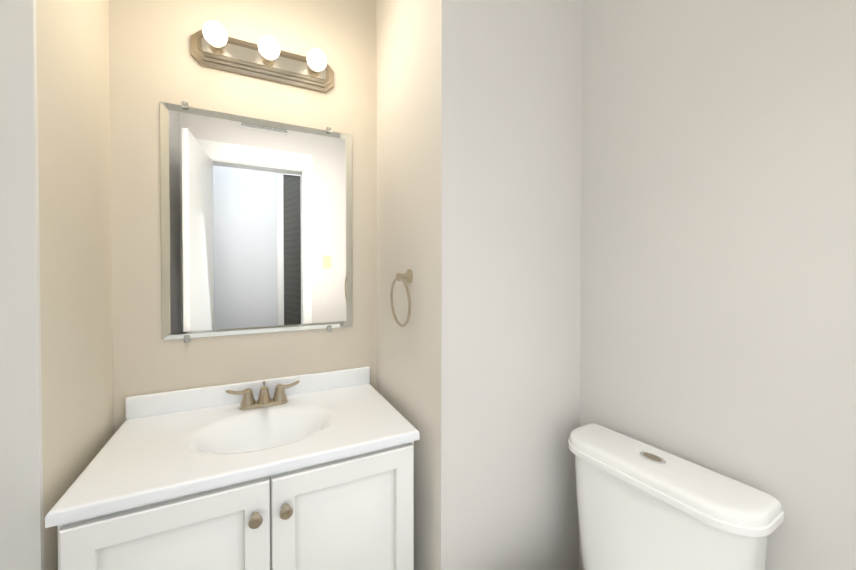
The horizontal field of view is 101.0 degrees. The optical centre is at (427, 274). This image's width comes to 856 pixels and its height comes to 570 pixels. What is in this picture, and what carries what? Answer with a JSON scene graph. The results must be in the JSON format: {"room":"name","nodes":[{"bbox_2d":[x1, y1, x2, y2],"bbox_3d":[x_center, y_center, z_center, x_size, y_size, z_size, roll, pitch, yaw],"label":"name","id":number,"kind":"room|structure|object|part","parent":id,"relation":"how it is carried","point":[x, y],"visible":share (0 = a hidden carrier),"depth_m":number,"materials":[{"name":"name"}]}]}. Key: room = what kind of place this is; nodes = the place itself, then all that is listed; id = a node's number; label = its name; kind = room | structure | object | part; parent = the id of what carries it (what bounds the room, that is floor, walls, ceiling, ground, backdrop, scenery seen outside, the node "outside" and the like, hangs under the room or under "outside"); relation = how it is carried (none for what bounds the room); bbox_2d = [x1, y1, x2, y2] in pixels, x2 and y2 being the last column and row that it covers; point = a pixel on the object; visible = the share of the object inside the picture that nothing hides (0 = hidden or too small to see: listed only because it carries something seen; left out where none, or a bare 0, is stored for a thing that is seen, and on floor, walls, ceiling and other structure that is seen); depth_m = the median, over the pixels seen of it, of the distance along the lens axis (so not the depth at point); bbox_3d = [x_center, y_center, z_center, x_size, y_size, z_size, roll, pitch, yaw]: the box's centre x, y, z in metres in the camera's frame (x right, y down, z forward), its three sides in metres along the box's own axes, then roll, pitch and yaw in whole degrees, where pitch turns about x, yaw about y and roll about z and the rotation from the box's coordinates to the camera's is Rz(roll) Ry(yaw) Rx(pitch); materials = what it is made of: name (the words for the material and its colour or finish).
{"room":"bathroom","nodes":[
{"label":"bathroom","id":0,"kind":"room"},
{"bbox_2d":[0,0,43,569],"bbox_3d":[-0.844,-0.107,0.709,0.086,2.740,0.012,0,1,-27],"label":"wall","id":1,"kind":"structure","parent":0,"point":[21,508],"depth_m":0.71,"materials":[{"name":"paint"}]},
{"bbox_2d":[36,0,113,569],"bbox_3d":[-0.947,-0.109,0.900,0.100,2.740,0.422,0,1,-27],"label":"wall","id":2,"kind":"structure","parent":0,"point":[73,98],"depth_m":0.87,"materials":[{"name":"paint"}]},
{"bbox_2d":[109,0,376,433],"bbox_3d":[-0.380,-0.116,1.475,1.628,2.740,0.100,0,1,-27],"label":"wall","id":3,"kind":"structure","parent":0,"point":[153,63],"depth_m":1.24,"materials":[{"name":"paint"}]},
{"bbox_2d":[125,366,369,418],"bbox_3d":[-0.603,0.422,1.301,0.800,0.070,0.019,0,1,-27],"label":"backsplash","id":4,"kind":"structure","parent":3,"relation":"attached to","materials":[{"name":"white stone"}]},
{"bbox_2d":[160,101,351,342],"bbox_3d":[-0.594,-0.177,1.303,0.636,0.810,0.014,0,1,-27],"label":"mirror","id":5,"kind":"object","parent":3,"relation":"attached to","point":[256,225],"visible":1,"depth_m":1.28,"materials":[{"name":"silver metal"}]},
{"bbox_2d":[190,21,333,92],"bbox_3d":[-0.560,-0.775,1.240,0.476,0.116,0.143,0,1,-27],"label":"sconce","id":6,"kind":"object","parent":3,"relation":"attached to","point":[213,45],"visible":1,"depth_m":1.25,"materials":[{"name":"silver metal"}]},
{"bbox_3d":[-0.686,-0.774,1.139,0.070,0.070,0.077,0,1,-27],"label":"vanity light bulb","id":7,"kind":"part","parent":6,"relation":"part of","materials":[{"name":"white glass"}]},
{"bbox_2d":[210,44,224,53],"bbox_3d":[-0.711,-0.775,1.188,0.045,0.045,0.036,0,1,-27],"label":"socket","id":8,"kind":"object","parent":6,"relation":"attached to","point":[213,50],"depth_m":1.19,"materials":[{"name":"beige metal"}]},
{"bbox_2d":[261,56,274,65],"bbox_3d":[-0.569,-0.776,1.259,0.045,0.045,0.036,0,1,-27],"label":"socket","id":9,"kind":"object","parent":6,"relation":"attached to","point":[264,62],"depth_m":1.26,"materials":[{"name":"beige metal"}]},
{"bbox_3d":[-0.545,-0.775,1.210,0.070,0.070,0.077,0,1,-27],"label":"vanity light bulb","id":10,"kind":"part","parent":6,"relation":"part of","materials":[{"name":"white glass"}]},
{"bbox_2d":[308,66,319,76],"bbox_3d":[-0.428,-0.776,1.329,0.045,0.045,0.036,0,1,-27],"label":"socket","id":11,"kind":"object","parent":6,"relation":"attached to","point":[311,73],"depth_m":1.33,"materials":[{"name":"beige metal"}]},
{"bbox_3d":[-0.404,-0.776,1.281,0.070,0.070,0.077,0,1,-27],"label":"vanity light bulb","id":12,"kind":"part","parent":6,"relation":"part of","materials":[{"name":"white glass"}]},
{"bbox_2d":[376,0,581,569],"bbox_3d":[0.204,-0.115,1.392,0.657,2.740,0.571,0,1,-27],"label":"wall","id":13,"kind":"structure","parent":0,"point":[479,113],"depth_m":1.11,"materials":[{"name":"paint"}]},
{"bbox_2d":[390,269,412,326],"bbox_3d":[-0.084,0.077,1.178,0.050,0.191,0.167,0,1,-27],"label":"towel ring","id":14,"kind":"object","parent":13,"relation":"attached to","point":[408,275],"visible":1,"depth_m":1.17,"materials":[{"name":"silver metal"}]},
{"bbox_2d":[579,0,855,569],"bbox_3d":[0.932,-0.106,0.666,0.100,2.740,1.449,0,1,-31],"label":"wall","id":15,"kind":"structure","parent":0,"point":[718,247],"depth_m":0.87,"materials":[{"name":"paint"}]},
{"bbox_3d":[0.308,1.302,0.048,3.900,0.060,3.300,0,1,-27],"label":"floor","id":16,"kind":"structure","parent":0,"visible":0},
{"bbox_2d":[45,366,418,569],"bbox_3d":[-0.487,0.817,1.074,0.800,0.884,0.536,0,1,-27],"label":"bathroom vanity","id":17,"kind":"object","parent":16,"relation":"on","point":[313,471],"visible":1,"depth_m":0.92,"materials":[{"name":"paint"}]},
{"bbox_3d":[-0.556,0.824,0.785,0.377,0.646,0.019,0,1,-27],"label":"door","id":18,"kind":"part","parent":17,"relation":"part of","materials":[{"name":"paint"}]},
{"bbox_3d":[-0.394,0.511,0.884,0.776,0.045,0.019,0,1,-27],"label":"frame","id":19,"kind":"part","parent":17,"relation":"part of","materials":[{"name":"paint"}]},
{"bbox_3d":[-0.405,0.575,0.829,0.031,0.031,0.031,0,1,-27],"label":"knob","id":20,"kind":"part","parent":17,"relation":"part of","materials":[{"name":"silver metal"}]},
{"bbox_2d":[226,381,299,409],"bbox_3d":[-0.553,0.415,1.194,0.234,0.084,0.147,0,1,-27],"label":"faucet","id":21,"kind":"object","parent":17,"relation":"on","point":[280,401],"depth_m":1.22,"materials":[{"name":"beige metal"}]},
{"bbox_3d":[-0.396,0.827,0.887,0.040,0.588,0.019,0,1,-27],"label":"frame","id":22,"kind":"part","parent":17,"relation":"part of","materials":[{"name":"paint"}]},
{"bbox_3d":[-0.345,0.575,0.859,0.031,0.031,0.031,0,1,-27],"label":"knob","id":23,"kind":"part","parent":17,"relation":"part of","materials":[{"name":"silver metal"}]},
{"bbox_3d":[-0.215,0.822,0.956,0.380,0.646,0.019,0,1,-27],"label":"door","id":24,"kind":"part","parent":17,"relation":"part of","materials":[{"name":"paint"}]},
{"bbox_2d":[568,423,783,569],"bbox_3d":[0.378,0.873,0.812,0.678,0.778,0.473,0,1,-31],"label":"toilet","id":25,"kind":"object","parent":16,"relation":"on","point":[641,505],"visible":1,"depth_m":0.87,"materials":[{"name":"white ceramic"}]},
{"bbox_3d":[0.596,0.706,0.943,0.154,0.348,0.435,0,1,-31],"label":"tank","id":26,"kind":"part","parent":25,"relation":"part of","materials":[{"name":"white ceramic"}]}
]}

